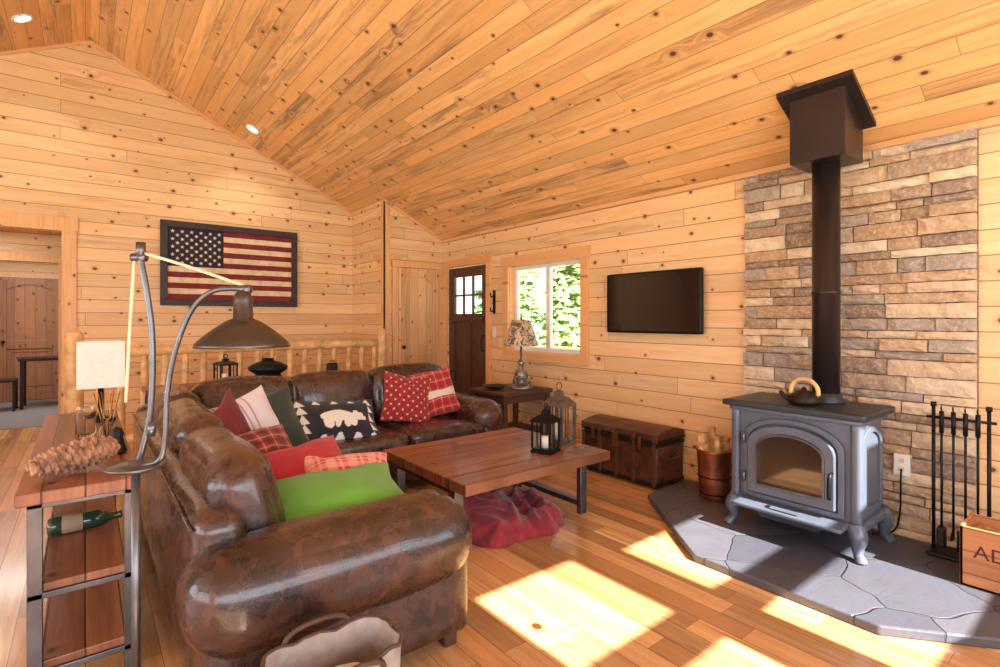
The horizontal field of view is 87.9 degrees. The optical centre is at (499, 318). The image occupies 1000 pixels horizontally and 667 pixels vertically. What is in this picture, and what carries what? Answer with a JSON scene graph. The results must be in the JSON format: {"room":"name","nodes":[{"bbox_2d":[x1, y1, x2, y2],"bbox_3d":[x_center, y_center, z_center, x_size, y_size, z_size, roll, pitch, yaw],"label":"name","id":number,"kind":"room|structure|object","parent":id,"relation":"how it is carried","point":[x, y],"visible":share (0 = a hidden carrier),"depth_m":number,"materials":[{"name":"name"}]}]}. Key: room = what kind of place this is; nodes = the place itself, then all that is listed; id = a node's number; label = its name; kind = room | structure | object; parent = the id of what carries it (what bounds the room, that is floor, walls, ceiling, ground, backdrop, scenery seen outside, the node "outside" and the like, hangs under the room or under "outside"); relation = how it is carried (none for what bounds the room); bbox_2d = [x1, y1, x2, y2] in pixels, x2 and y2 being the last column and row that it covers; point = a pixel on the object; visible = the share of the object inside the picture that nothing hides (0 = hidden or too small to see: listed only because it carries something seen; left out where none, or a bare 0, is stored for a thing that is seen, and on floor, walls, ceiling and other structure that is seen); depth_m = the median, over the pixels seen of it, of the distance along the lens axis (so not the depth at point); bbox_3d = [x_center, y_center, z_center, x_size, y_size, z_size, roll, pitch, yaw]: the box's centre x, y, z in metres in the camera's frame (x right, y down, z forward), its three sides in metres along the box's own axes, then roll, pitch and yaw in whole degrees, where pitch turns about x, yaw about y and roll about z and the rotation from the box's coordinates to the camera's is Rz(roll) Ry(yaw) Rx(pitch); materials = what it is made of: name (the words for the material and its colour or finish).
{"room":"cabin living room","nodes":[
{"label":"cabin living room","id":0,"kind":"room"},
{"bbox_2d":[0,261,57,401],"bbox_3d":[-7.739,0.050,8.729,5.200,2.600,0.100,0,0,-39],"label":"wall","id":1,"kind":"structure","parent":0,"point":[8,266],"depth_m":8.60,"materials":[{"name":"brown wood"}]},
{"bbox_2d":[0,271,57,278],"bbox_3d":[-7.790,0.290,8.601,0.960,2.120,0.035,0,0,-39],"label":"door frame","id":2,"kind":"structure","parent":1,"relation":"attached to","point":[2,273],"depth_m":8.58,"materials":[{"name":"brown wood"}]},
{"bbox_2d":[8,349,50,386],"bbox_3d":[-7.779,0.810,8.595,0.530,0.600,0.017,0,0,-39],"label":"trim","id":3,"kind":"structure","parent":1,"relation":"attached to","point":[49,350],"depth_m":8.57,"materials":[{"name":"brown wood"}]},
{"bbox_2d":[7,285,52,388],"bbox_3d":[-7.787,0.330,8.606,0.770,2.020,0.012,0,0,-39],"label":"slab","id":4,"kind":"object","parent":1,"relation":"attached to","point":[29,307],"visible":0.44,"depth_m":8.61,"materials":[{"name":"brown wood"}]},
{"bbox_2d":[0,277,57,401],"bbox_3d":[-7.776,0.330,8.592,0.770,2.020,0.024,0,0,-39],"label":"stile","id":5,"kind":"object","parent":4,"relation":"attached to","point":[44,392],"visible":0.9,"depth_m":8.56,"materials":[{"name":"brown wood"}]},
{"bbox_2d":[7,277,52,289],"bbox_3d":[-7.776,-0.580,8.592,0.570,0.200,0.024,0,0,-39],"label":"rail","id":6,"kind":"object","parent":4,"relation":"attached to","point":[12,282],"visible":1,"depth_m":8.58,"materials":[{"name":"brown wood"}]},
{"bbox_2d":[0,230,61,263],"bbox_3d":[-6.184,0.125,6.221,4.500,2.450,0.120,0,0,-39],"label":"wall","id":7,"kind":"structure","parent":0,"point":[12,241],"depth_m":6.43,"materials":[{"name":"brown wood"}]},
{"bbox_2d":[0,251,61,413],"bbox_3d":[-5.952,0.265,6.315,1.080,2.170,0.022,0,0,-39],"label":"door frame","id":8,"kind":"structure","parent":7,"relation":"attached to","point":[4,255],"depth_m":6.58,"materials":[{"name":"brown wood"}]},
{"bbox_2d":[0,228,61,234],"bbox_3d":[-5.787,-1.110,5.725,4.500,0.080,1.430,0,0,-39],"label":"ceiling","id":9,"kind":"structure","parent":0,"point":[2,229],"depth_m":6.35,"materials":[{"name":"brown wood"}]},
{"bbox_2d":[0,44,351,426],"bbox_3d":[-4.530,-0.850,5.737,7.760,4.400,0.120,0,0,-39],"label":"wall","id":10,"kind":"structure","parent":0,"point":[84,136],"depth_m":5.95,"materials":[{"name":"beige wood"}]},
{"bbox_2d":[0,211,77,335],"bbox_3d":[-5.106,0.130,5.184,1.390,2.440,0.025,0,0,-39],"label":"door frame","id":11,"kind":"structure","parent":10,"relation":"attached to","point":[69,225],"depth_m":5.55,"materials":[{"name":"beige wood"}]},
{"bbox_2d":[0,40,89,55],"bbox_3d":[-6.003,-2.062,4.472,3.880,1.975,0.020,0,0,-39],"label":"trim","id":12,"kind":"structure","parent":10,"relation":"attached to","point":[63,45],"depth_m":5.44,"materials":[{"name":"brown wood"}]},
{"bbox_2d":[62,231,63,413],"bbox_3d":[-5.159,0.205,5.235,1.170,2.290,0.140,0,0,-39],"label":"trim","id":13,"kind":"structure","parent":10,"relation":"attached to","point":[62,231],"depth_m":5.54,"materials":[{"name":"beige wood"}]},
{"bbox_2d":[126,427,131,433],"bbox_3d":[-3.342,1.290,6.597,3.050,0.120,0.018,0,0,-39],"label":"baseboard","id":14,"kind":"structure","parent":10,"relation":"attached to","point":[128,429],"depth_m":5.89,"materials":[{"name":"brown wood"}]},
{"bbox_2d":[90,40,351,213],"bbox_3d":[-3.318,-2.285,6.615,2.990,1.530,0.020,0,0,-39],"label":"trim","id":15,"kind":"structure","parent":10,"relation":"attached to","point":[91,42],"depth_m":6.42,"materials":[{"name":"brown wood"}]},
{"bbox_2d":[160,219,296,306],"bbox_3d":[-3.365,-0.662,6.554,1.560,1.005,0.053,0,0,-39],"label":"flag","id":16,"kind":"object","parent":10,"relation":"attached to","point":[265,260],"visible":0.96,"depth_m":6.49,"materials":[{"name":"multicoloured fabric"}]},
{"bbox_2d":[381,199,389,364],"bbox_3d":[-1.491,-0.100,6.763,0.090,2.900,0.090,0,0,-39],"label":"trim","id":17,"kind":"structure","parent":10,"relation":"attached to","point":[385,206],"depth_m":6.73,"materials":[{"name":"brown wood"}]},
{"bbox_2d":[352,201,442,370],"bbox_3d":[-1.478,-0.101,7.420,0.890,2.903,1.060,0,0,-39],"label":"wall","id":18,"kind":"structure","parent":0,"point":[409,241],"depth_m":7.09,"materials":[{"name":"beige wood"}]},
{"bbox_2d":[0,0,999,238],"bbox_3d":[-1.816,-2.105,2.338,8.160,2.190,8.820,0,0,-39],"label":"ceiling","id":19,"kind":"structure","parent":0,"point":[464,116],"depth_m":4.07,"materials":[{"name":"brown wood"}]},
{"bbox_2d":[11,14,33,22],"bbox_3d":[-4.445,-2.798,4.832,0.160,0.089,0.176,0,0,-39],"label":"recessed light","id":20,"kind":"object","parent":19,"relation":"in","point":[20,18],"visible":1,"depth_m":4.83,"materials":[{"name":"white plastic"}]},
{"bbox_2d":[245,124,259,134],"bbox_3d":[-2.974,-2.283,6.237,0.160,0.089,0.176,0,0,-39],"label":"recessed light","id":21,"kind":"object","parent":19,"relation":"in","point":[249,127],"visible":1,"depth_m":6.23,"materials":[{"name":"white plastic"}]},
{"bbox_2d":[0,398,999,666],"bbox_3d":[-3.132,1.397,4.090,7.890,0.105,13.100,0,0,-39],"label":"floor","id":22,"kind":"structure","parent":0,"point":[614,586],"depth_m":2.43,"materials":[{"name":"brown wood"}]},
{"bbox_2d":[0,378,17,411],"bbox_3d":[-7.314,0.900,7.596,0.350,0.900,0.400,0,0,-39],"label":"bench","id":23,"kind":"object","parent":22,"relation":"on","point":[14,381],"visible":1,"depth_m":7.55,"materials":[{"name":"brown wood"}]},
{"bbox_2d":[18,356,57,409],"bbox_3d":[-6.849,0.970,8.192,1.080,0.760,0.550,0,0,-39],"label":"writing desk","id":24,"kind":"object","parent":22,"relation":"on","point":[22,360],"visible":0.47,"depth_m":7.75,"materials":[{"name":"black wood"}]},
{"bbox_2d":[14,409,131,666],"bbox_3d":[-2.102,0.975,2.608,0.350,0.750,1.900,0,0,-39],"label":"console table","id":25,"kind":"object","parent":22,"relation":"on","point":[78,573],"visible":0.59,"depth_m":1.98,"materials":[{"name":"brown wood"}]},
{"bbox_2d":[25,435,120,476],"bbox_3d":[-1.658,0.534,2.029,0.126,0.131,0.291,0,0,31],"label":"pinecone","id":26,"kind":"object","parent":25,"relation":"on","point":[76,455],"visible":1,"depth_m":1.99,"materials":[{"name":"brown plant"}]},
{"bbox_2d":[43,496,123,591],"bbox_3d":[-2.094,0.950,2.615,0.250,0.030,1.820,0,0,-39],"label":"shelf","id":27,"kind":"object","parent":25,"relation":"attached to","point":[72,561],"depth_m":2.06,"materials":[{"name":"brown wood"}]},
{"bbox_2d":[43,580,123,666],"bbox_3d":[-2.094,1.225,2.615,0.250,0.030,1.820,0,0,-39],"label":"shelf","id":28,"kind":"object","parent":25,"relation":"attached to","point":[81,626],"depth_m":2.04,"materials":[{"name":"brown wood"}]},
{"bbox_2d":[46,510,121,535],"bbox_3d":[-1.840,0.895,2.306,0.262,0.076,0.078,0,0,-39],"label":"wine bottle","id":29,"kind":"object","parent":25,"relation":"on","point":[64,524],"visible":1,"depth_m":2.27,"materials":[{"name":"green glass"}]},
{"bbox_2d":[75,406,95,437],"bbox_3d":[-2.122,0.524,2.657,0.086,0.149,0.086,0,0,-39],"label":"glass jar","id":30,"kind":"object","parent":25,"relation":"on","point":[85,416],"visible":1,"depth_m":2.63,"materials":[{"name":"clear"}]},
{"bbox_2d":[76,340,124,422],"bbox_3d":[-2.348,0.364,3.052,0.220,0.469,0.220,0,0,-39],"label":"lamp","id":31,"kind":"object","parent":25,"relation":"on","point":[100,364],"visible":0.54,"depth_m":2.97,"materials":[{"name":"white fabric"}]},
{"bbox_2d":[93,391,119,437],"bbox_3d":[-1.871,0.474,2.472,0.104,0.249,0.097,0,0,-39],"label":"reed diffuser","id":32,"kind":"object","parent":25,"relation":"on","point":[107,426],"visible":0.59,"depth_m":2.45,"materials":[{"name":"clear glass"}]},
{"bbox_2d":[97,418,115,437],"bbox_3d":[-1.872,0.537,2.472,0.072,0.124,0.072,0,0,-39],"label":"bottle","id":33,"kind":"object","parent":25,"relation":"on","point":[105,429],"depth_m":2.45,"materials":[{"name":"clear glass"}]},
{"bbox_2d":[110,427,126,454],"bbox_3d":[-1.711,0.539,2.319,0.076,0.119,0.074,0,0,-39],"label":"figurine","id":34,"kind":"object","parent":25,"relation":"on","point":[117,433],"visible":0.73,"depth_m":2.31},
{"bbox_2d":[102,242,289,666],"bbox_3d":[-0.934,0.560,1.557,0.589,1.580,0.272,0,0,1],"label":"floor lamp","id":35,"kind":"object","parent":22,"relation":"on","point":[242,331],"visible":1,"depth_m":1.55,"materials":[{"name":"metal"}]},
{"bbox_2d":[102,457,166,475],"bbox_3d":[-1.093,0.438,1.558,0.160,0.035,0.160,0,0,-39],"label":"lamp base","id":36,"kind":"object","parent":35,"relation":"on","point":[136,466],"depth_m":1.54,"materials":[{"name":"silver metal"}]},
{"bbox_2d":[64,328,385,443],"bbox_3d":[-2.703,0.735,5.664,3.142,1.230,0.140,0,0,-38],"label":"log railing","id":37,"kind":"object","parent":22,"relation":"on","point":[73,398],"visible":0.34,"depth_m":5.26,"materials":[{"name":"beige wood"}]},
{"bbox_2d":[141,371,369,402],"bbox_3d":[-1.896,0.945,4.738,2.250,0.810,0.330,0,0,-39],"label":"table","id":38,"kind":"object","parent":22,"relation":"on","point":[145,389],"visible":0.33,"depth_m":4.15,"materials":[{"name":"brown wood"}]},
{"bbox_2d":[213,354,238,378],"bbox_3d":[-2.331,0.418,4.409,0.150,0.244,0.150,0,0,40],"label":"candle lantern","id":39,"kind":"object","parent":38,"relation":"on","point":[225,361],"visible":0.83,"depth_m":4.38,"materials":[{"name":"black metal"}]},
{"bbox_2d":[248,348,287,375],"bbox_3d":[-2.065,0.385,4.621,0.330,0.309,0.330,0,0,-39],"label":"oil lamp","id":40,"kind":"object","parent":38,"relation":"on","point":[268,365],"visible":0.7,"depth_m":4.54,"materials":[{"name":"black metal"}]},
{"bbox_2d":[326,360,337,370],"bbox_3d":[-1.612,0.465,4.983,0.100,0.150,0.060,0,0,-39],"label":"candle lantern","id":41,"kind":"object","parent":38,"relation":"on","point":[330,366],"visible":0.58,"depth_m":4.96,"materials":[{"name":"black metal"}]},
{"bbox_2d":[132,363,503,666],"bbox_3d":[-0.718,0.882,3.480,2.769,0.936,3.006,0,0,-39],"label":"sectional sofa","id":42,"kind":"object","parent":22,"relation":"on","point":[235,575],"visible":0.71,"depth_m":1.90,"materials":[{"name":"brown leather"}]},
{"bbox_2d":[153,384,199,422],"bbox_3d":[-2.141,0.700,3.472,0.319,0.506,0.780,0,0,-39],"label":"cushion","id":43,"kind":"object","parent":42,"relation":"on","point":[177,392],"depth_m":3.28,"materials":[{"name":"brown leather"}]},
{"bbox_2d":[158,399,223,450],"bbox_3d":[-1.670,0.715,2.852,0.325,0.511,0.863,0,0,-39],"label":"cushion","id":44,"kind":"object","parent":42,"relation":"on","point":[184,414],"depth_m":2.62,"materials":[{"name":"brown leather"}]},
{"bbox_2d":[211,387,250,434],"bbox_3d":[-1.510,0.670,2.942,0.175,0.536,0.515,0,0,-11],"label":"throw pillow","id":45,"kind":"object","parent":42,"relation":"on","point":[229,412],"visible":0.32,"depth_m":2.91,"materials":[{"name":"fabric"}]},
{"bbox_2d":[179,422,287,529],"bbox_3d":[-1.138,0.729,2.191,0.314,0.502,0.892,0,0,-39],"label":"cushion","id":46,"kind":"object","parent":42,"relation":"on","point":[220,470],"depth_m":1.89,"materials":[{"name":"brown leather"}]},
{"bbox_2d":[189,375,292,410],"bbox_3d":[-1.974,0.695,3.992,0.753,0.521,0.331,0,0,-39],"label":"cushion","id":47,"kind":"object","parent":42,"relation":"on","point":[210,393],"depth_m":3.88,"materials":[{"name":"brown leather"}]},
{"bbox_2d":[213,386,277,431],"bbox_3d":[-1.525,0.685,3.155,0.187,0.516,0.530,0,0,15],"label":"throw pillow","id":48,"kind":"object","parent":42,"relation":"on","point":[258,416],"visible":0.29,"depth_m":3.19,"materials":[{"name":"fabric"}]},
{"bbox_2d":[237,422,289,454],"bbox_3d":[-1.291,0.734,2.789,0.291,0.269,0.433,0,0,38],"label":"throw pillow","id":49,"kind":"object","parent":42,"relation":"on","point":[273,438],"visible":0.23,"depth_m":2.83,"materials":[{"name":"fabric"}]},
{"bbox_2d":[264,385,308,445],"bbox_3d":[-1.511,0.689,3.455,0.170,0.462,0.472,0,0,24],"label":"throw pillow","id":50,"kind":"object","parent":42,"relation":"on","point":[280,403],"visible":0.41,"depth_m":3.51,"materials":[{"name":"fabric"}]},
{"bbox_2d":[263,435,344,480],"bbox_3d":[-0.999,0.762,2.631,0.539,0.223,0.386,0,0,-39],"label":"throw pillow","id":51,"kind":"object","parent":42,"relation":"on","point":[288,462],"visible":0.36,"depth_m":2.63,"materials":[{"name":"fabric"}]},
{"bbox_2d":[289,370,374,417],"bbox_3d":[-1.436,0.696,4.420,0.745,0.512,0.336,0,0,-39],"label":"cushion","id":52,"kind":"object","parent":42,"relation":"on","point":[356,385],"depth_m":4.32,"materials":[{"name":"brown leather"}]},
{"bbox_2d":[293,398,379,441],"bbox_3d":[-1.229,0.760,3.882,0.704,0.318,0.248,0,0,-39],"label":"throw pillow","id":53,"kind":"object","parent":42,"relation":"on","point":[343,419],"visible":0.87,"depth_m":3.83,"materials":[{"name":"fabric"}]},
{"bbox_2d":[278,460,401,518],"bbox_3d":[-0.694,0.792,2.252,0.631,0.229,0.444,0,0,-34],"label":"throw pillow","id":54,"kind":"object","parent":42,"relation":"on","point":[331,489],"visible":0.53,"depth_m":2.20,"materials":[{"name":"fabric"}]},
{"bbox_2d":[305,452,384,474],"bbox_3d":[-0.747,0.781,2.568,0.447,0.175,0.356,0,0,-27],"label":"throw pillow","id":55,"kind":"object","parent":42,"relation":"on","point":[321,463],"visible":0.29,"depth_m":2.58,"materials":[{"name":"fabric"}]},
{"bbox_2d":[368,363,440,421],"bbox_3d":[-0.865,0.685,4.877,0.806,0.541,0.340,0,0,-39],"label":"cushion","id":56,"kind":"object","parent":42,"relation":"on","point":[375,376],"depth_m":4.66,"materials":[{"name":"red fabric"}]},
{"bbox_2d":[380,371,430,422],"bbox_3d":[-0.806,0.690,4.472,0.506,0.482,0.214,0,0,-25],"label":"throw pillow","id":57,"kind":"object","parent":42,"relation":"on","point":[405,398],"visible":0.96,"depth_m":4.41,"materials":[{"name":"fabric"}]},
{"bbox_2d":[407,365,460,417],"bbox_3d":[-0.584,0.666,4.702,0.481,0.474,0.188,0,0,-33],"label":"throw pillow","id":58,"kind":"object","parent":42,"relation":"on","point":[443,398],"visible":0.77,"depth_m":4.68,"materials":[{"name":"fabric"}]},
{"bbox_2d":[260,613,402,666],"bbox_3d":[-0.459,1.117,1.451,0.381,0.450,0.277,0,0,-39],"label":"tote","id":59,"kind":"object","parent":22,"relation":"on","point":[367,640],"visible":1,"depth_m":1.55,"materials":[{"name":"fabric"}]},
{"bbox_2d":[383,427,609,513],"bbox_3d":[-0.028,1.125,3.561,1.200,0.450,1.000,0,0,-39],"label":"coffee table","id":60,"kind":"object","parent":22,"relation":"on","point":[469,465],"visible":0.73,"depth_m":3.38,"materials":[{"name":"brown wood"}]},
{"bbox_2d":[530,402,560,455],"bbox_3d":[0.309,0.733,3.523,0.150,0.334,0.150,0,0,34],"label":"candle lantern","id":61,"kind":"object","parent":60,"relation":"on","point":[545,447],"visible":1,"depth_m":3.49,"materials":[{"name":"black metal"}]},
{"bbox_2d":[541,435,547,447],"bbox_3d":[0.309,0.832,3.523,0.060,0.076,0.060,0,0,-39],"label":"candle","id":62,"kind":"object","parent":61,"relation":"on","point":[544,438],"depth_m":3.50,"materials":[{"name":"wax"}]},
{"bbox_2d":[542,382,575,446],"bbox_3d":[0.430,0.678,3.773,0.180,0.444,0.180,0,0,43],"label":"candle lantern","id":63,"kind":"object","parent":60,"relation":"on","point":[558,400],"visible":0.8,"depth_m":3.74,"materials":[{"name":"metal"}]},
{"bbox_2d":[555,422,557,439],"bbox_3d":[0.430,0.815,3.773,0.072,0.111,0.072,0,0,-39],"label":"candle","id":64,"kind":"object","parent":63,"relation":"on","point":[556,424],"depth_m":3.75,"materials":[{"name":"wax"}]},
{"bbox_2d":[447,486,564,548],"bbox_3d":[-0.039,1.251,3.526,1.003,0.190,0.901,0,0,-29],"label":"floor cushion","id":65,"kind":"object","parent":22,"relation":"on","point":[500,518],"visible":0.67,"depth_m":3.28,"materials":[{"name":"red fabric"}]},
{"bbox_2d":[469,383,552,434],"bbox_3d":[0.110,1.042,5.527,0.670,0.615,0.600,0,0,-39],"label":"end table","id":66,"kind":"object","parent":22,"relation":"on","point":[504,396],"visible":0.53,"depth_m":5.36,"materials":[{"name":"brown wood"}]},
{"bbox_2d":[482,384,506,388],"bbox_3d":[-0.058,0.714,5.457,0.260,0.038,0.260,0,0,-39],"label":"serving bowl","id":67,"kind":"object","parent":66,"relation":"on","point":[490,386],"visible":1,"depth_m":5.50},
{"bbox_2d":[504,317,537,389],"bbox_3d":[0.223,0.354,5.489,0.370,0.759,0.370,0,0,-39],"label":"table lamp","id":68,"kind":"object","parent":66,"relation":"on","point":[521,332],"visible":1,"depth_m":5.39,"materials":[{"name":"beige fabric"}]},
{"bbox_2d":[581,414,684,488],"bbox_3d":[1.138,1.117,4.484,0.403,0.465,0.829,0,0,-39],"label":"trunk","id":69,"kind":"object","parent":22,"relation":"on","point":[648,454],"visible":0.93,"depth_m":4.27,"materials":[{"name":"leather"}]},
{"bbox_2d":[648,479,999,648],"bbox_3d":[1.798,1.327,2.945,1.205,0.045,2.360,0,0,-39],"label":"hearth","id":70,"kind":"object","parent":22,"relation":"on","point":[902,591],"visible":0.96,"depth_m":2.67,"materials":[{"name":"stone"}]},
{"bbox_2d":[696,426,731,501],"bbox_3d":[1.571,1.053,3.801,0.256,0.501,0.256,0,0,-39],"label":"bucket","id":71,"kind":"object","parent":70,"relation":"on","point":[714,452],"visible":0.93,"depth_m":3.72,"materials":[{"name":"orange metal"}]},
{"bbox_2d":[723,392,895,563],"bbox_3d":[1.853,0.882,3.176,0.620,0.865,0.790,0,0,-39],"label":"wood stove","id":72,"kind":"object","parent":70,"relation":"on","point":[816,469],"visible":0.96,"depth_m":3.00,"materials":[{"name":"metal"}]},
{"bbox_2d":[779,377,821,405],"bbox_3d":[1.818,0.428,3.115,0.176,0.161,0.198,0,0,-15],"label":"kettle","id":73,"kind":"object","parent":72,"relation":"on","point":[804,397],"visible":1,"depth_m":3.06,"materials":[{"name":"grey metal"}]},
{"bbox_2d":[776,69,875,393],"bbox_3d":[1.996,-0.463,3.181,0.400,1.866,0.410,0,0,-39],"label":"pipe","id":74,"kind":"object","parent":72,"relation":"on","point":[828,117],"visible":0.94,"depth_m":3.12,"materials":[{"name":"metal"}]},
{"bbox_2d":[925,544,959,562],"bbox_3d":[2.512,1.294,2.832,0.180,0.020,0.270,0,0,-39],"label":"base","id":75,"kind":"object","parent":70,"relation":"on","point":[948,553],"visible":0.44,"depth_m":2.85,"materials":[{"name":"black metal"}]},
{"bbox_2d":[936,525,946,547],"bbox_3d":[2.446,1.205,2.875,0.050,0.110,0.040,0,0,-39],"label":"brush","id":76,"kind":"object","parent":75,"relation":"on","point":[941,532],"visible":1,"depth_m":2.86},
{"bbox_2d":[957,531,959,552],"bbox_3d":[2.511,1.210,2.792,0.014,0.120,0.080,0,0,-39],"label":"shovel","id":77,"kind":"object","parent":75,"relation":"on","point":[958,532],"visible":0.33,"depth_m":2.81,"materials":[{"name":"black metal"}]},
{"bbox_2d":[926,401,996,547],"bbox_3d":[2.512,0.884,2.832,0.028,0.839,0.290,0,0,-39],"label":"stand","id":78,"kind":"object","parent":75,"relation":"on","point":[933,404],"visible":0.86,"depth_m":2.91,"materials":[{"name":"black metal"}]},
{"bbox_2d":[939,404,980,540],"bbox_3d":[2.482,0.837,2.808,0.056,0.735,0.172,0,0,-39],"label":"tools","id":79,"kind":"object","parent":78,"relation":"hanging from","point":[941,413],"visible":0.97,"depth_m":2.83,"materials":[{"name":"black metal"}]},
{"bbox_2d":[960,513,999,595],"bbox_3d":[2.482,1.159,2.484,0.262,0.290,0.385,0,0,-39],"label":"wooden crate","id":80,"kind":"object","parent":70,"relation":"on","point":[979,534],"visible":1,"depth_m":2.50,"materials":[{"name":"brown wood"}]},
{"bbox_2d":[443,124,999,518],"bbox_3d":[1.226,0.120,4.851,0.130,2.460,8.650,0,0,-39],"label":"wall","id":81,"kind":"structure","parent":0,"point":[681,381],"depth_m":4.38,"materials":[{"name":"brown wood"}]},
{"bbox_2d":[385,199,442,240],"bbox_3d":[-1.141,-1.315,6.998,0.890,0.480,0.020,0,0,-39],"label":"trim","id":82,"kind":"structure","parent":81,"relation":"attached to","point":[391,204],"depth_m":6.98,"materials":[{"name":"brown wood"}]},
{"bbox_2d":[391,260,442,367],"bbox_3d":[-1.105,0.290,7.013,0.785,2.120,0.040,0,0,-39],"label":"door frame","id":83,"kind":"structure","parent":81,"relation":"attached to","point":[395,264],"depth_m":6.84,"materials":[{"name":"brown wood"}]},
{"bbox_2d":[405,277,431,363],"bbox_3d":[-1.105,0.330,7.025,0.620,2.020,0.012,0,0,-39],"label":"slab","id":84,"kind":"object","parent":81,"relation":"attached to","point":[418,291],"visible":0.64,"depth_m":7.02,"materials":[{"name":"brown wood"}]},
{"bbox_2d":[406,356,430,363],"bbox_3d":[-1.097,0.810,7.014,0.380,0.600,0.017,0,0,-39],"label":"trim","id":85,"kind":"structure","parent":84,"relation":"attached to","point":[423,357],"depth_m":7.01,"materials":[{"name":"brown wood"}]},
{"bbox_2d":[398,267,438,364],"bbox_3d":[-1.094,0.330,7.011,0.620,2.020,0.024,0,0,-39],"label":"stile","id":86,"kind":"object","parent":84,"relation":"attached to","point":[432,349],"visible":0.48,"depth_m":6.98,"materials":[{"name":"brown wood"}]},
{"bbox_2d":[405,268,432,283],"bbox_3d":[-1.094,-0.580,7.011,0.420,0.200,0.024,0,0,-39],"label":"rail","id":87,"kind":"object","parent":84,"relation":"attached to","point":[410,273],"visible":1,"depth_m":6.99,"materials":[{"name":"brown wood"}]},
{"bbox_2d":[449,264,485,394],"bbox_3d":[-0.411,0.325,6.857,0.045,2.030,0.890,0,0,-39],"label":"rails","id":88,"kind":"object","parent":81,"relation":"attached to","point":[477,270],"visible":0.58,"depth_m":6.86,"materials":[{"name":"brown wood"}]},
{"bbox_2d":[450,317,483,320],"bbox_3d":[-0.441,0.000,6.834,0.030,0.040,0.730,0,0,-39],"label":"shelf ledge","id":89,"kind":"object","parent":88,"relation":"attached to","point":[461,318],"visible":1,"depth_m":6.76,"materials":[{"name":"brown wood"}]},
{"bbox_2d":[455,323,481,392],"bbox_3d":[-0.407,0.575,6.860,0.015,1.150,0.690,0,0,-39],"label":"panels","id":90,"kind":"object","parent":88,"relation":"attached to","point":[476,328],"visible":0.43,"depth_m":6.93,"materials":[{"name":"brown wood"}]},
{"bbox_2d":[455,275,481,313],"bbox_3d":[-0.413,-0.315,6.856,0.004,0.510,0.650,0,0,-39],"label":"glass","id":91,"kind":"object","parent":88,"relation":"attached to","point":[477,279],"visible":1,"depth_m":6.86,"materials":[{"name":"white"}]},
{"bbox_2d":[455,276,481,313],"bbox_3d":[-0.413,-0.315,6.856,0.030,0.490,0.630,0,0,-39],"label":"muntins","id":92,"kind":"object","parent":88,"relation":"attached to","point":[464,294],"visible":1,"depth_m":6.82,"materials":[{"name":"brown wood"}]},
{"bbox_2d":[443,254,492,383],"bbox_3d":[-0.445,0.275,6.811,0.035,2.150,1.100,0,0,-39],"label":"door frame","id":93,"kind":"structure","parent":81,"relation":"attached to","point":[488,259],"depth_m":6.50,"materials":[{"name":"brown wood"}]},
{"bbox_2d":[490,290,495,312],"bbox_3d":[-0.093,-0.210,6.337,0.077,0.280,0.040,0,0,-39],"label":"decor","id":94,"kind":"object","parent":81,"relation":"attached to","point":[494,291],"visible":1,"depth_m":6.34,"materials":[{"name":"black metal"}]},
{"bbox_2d":[493,327,495,336],"bbox_3d":[-0.073,0.160,6.360,0.016,0.120,0.060,0,0,-39],"label":"light switch","id":95,"kind":"object","parent":81,"relation":"attached to","point":[494,328],"visible":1,"depth_m":6.35,"materials":[{"name":"white plastic"}]},
{"bbox_2d":[509,258,579,355],"bbox_3d":[0.497,-0.125,5.708,0.080,1.014,1.164,0,0,-39],"label":"liner","id":96,"kind":"object","parent":81,"relation":"attached to","point":[511,268],"visible":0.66,"depth_m":6.13,"materials":[{"name":"brown wood"}]},
{"bbox_2d":[501,245,590,365],"bbox_3d":[0.456,-0.130,5.675,0.045,1.200,1.380,0,0,-39],"label":"window frame","id":97,"kind":"structure","parent":81,"relation":"in","point":[582,252],"depth_m":5.44,"materials":[{"name":"brown wood"}]},
{"bbox_2d":[515,260,579,353],"bbox_3d":[0.548,-0.125,5.748,0.050,0.990,1.140,0,0,-39],"label":"window","id":98,"kind":"structure","parent":81,"relation":"in","point":[547,266],"depth_m":5.71,"materials":[{"name":"glass"}]},
{"bbox_2d":[551,433,731,490],"bbox_3d":[1.880,1.290,3.913,0.018,0.120,6.370,0,0,-39],"label":"baseboard","id":99,"kind":"structure","parent":81,"relation":"attached to","point":[689,473],"depth_m":4.29,"materials":[{"name":"brown wood"}]},
{"bbox_2d":[607,267,703,334],"bbox_3d":[1.336,-0.145,4.535,0.093,0.540,0.960,0,0,-39],"label":"television","id":100,"kind":"object","parent":81,"relation":"attached to","point":[662,301],"visible":1,"depth_m":4.44,"materials":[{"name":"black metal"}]},
{"bbox_2d":[442,116,999,242],"bbox_3d":[1.530,-1.090,4.351,0.020,0.040,7.490,0,0,-39],"label":"trim","id":101,"kind":"structure","parent":81,"relation":"attached to","point":[992,121],"depth_m":4.06,"materials":[{"name":"brown wood"}]},
{"bbox_2d":[743,128,978,547],"bbox_3d":[2.250,0.142,3.400,0.079,2.415,1.305,0,0,-39],"label":"wall","id":102,"kind":"structure","parent":0,"point":[910,211],"depth_m":3.16,"materials":[{"name":"beige stone"}]},
{"bbox_2d":[872,469,901,534],"bbox_3d":[2.330,1.100,3.126,0.160,0.406,0.041,0,0,22],"label":"power cord","id":103,"kind":"object","parent":102,"relation":"attached to","point":[900,501],"visible":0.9,"depth_m":3.10,"materials":[{"name":"grey plastic"}]},
{"bbox_2d":[893,453,911,476],"bbox_3d":[2.437,0.875,3.136,0.079,0.130,0.080,0,0,-39],"label":"wall outlet","id":104,"kind":"object","parent":102,"relation":"attached to","point":[900,461],"depth_m":3.11,"materials":[{"name":"white plastic"}]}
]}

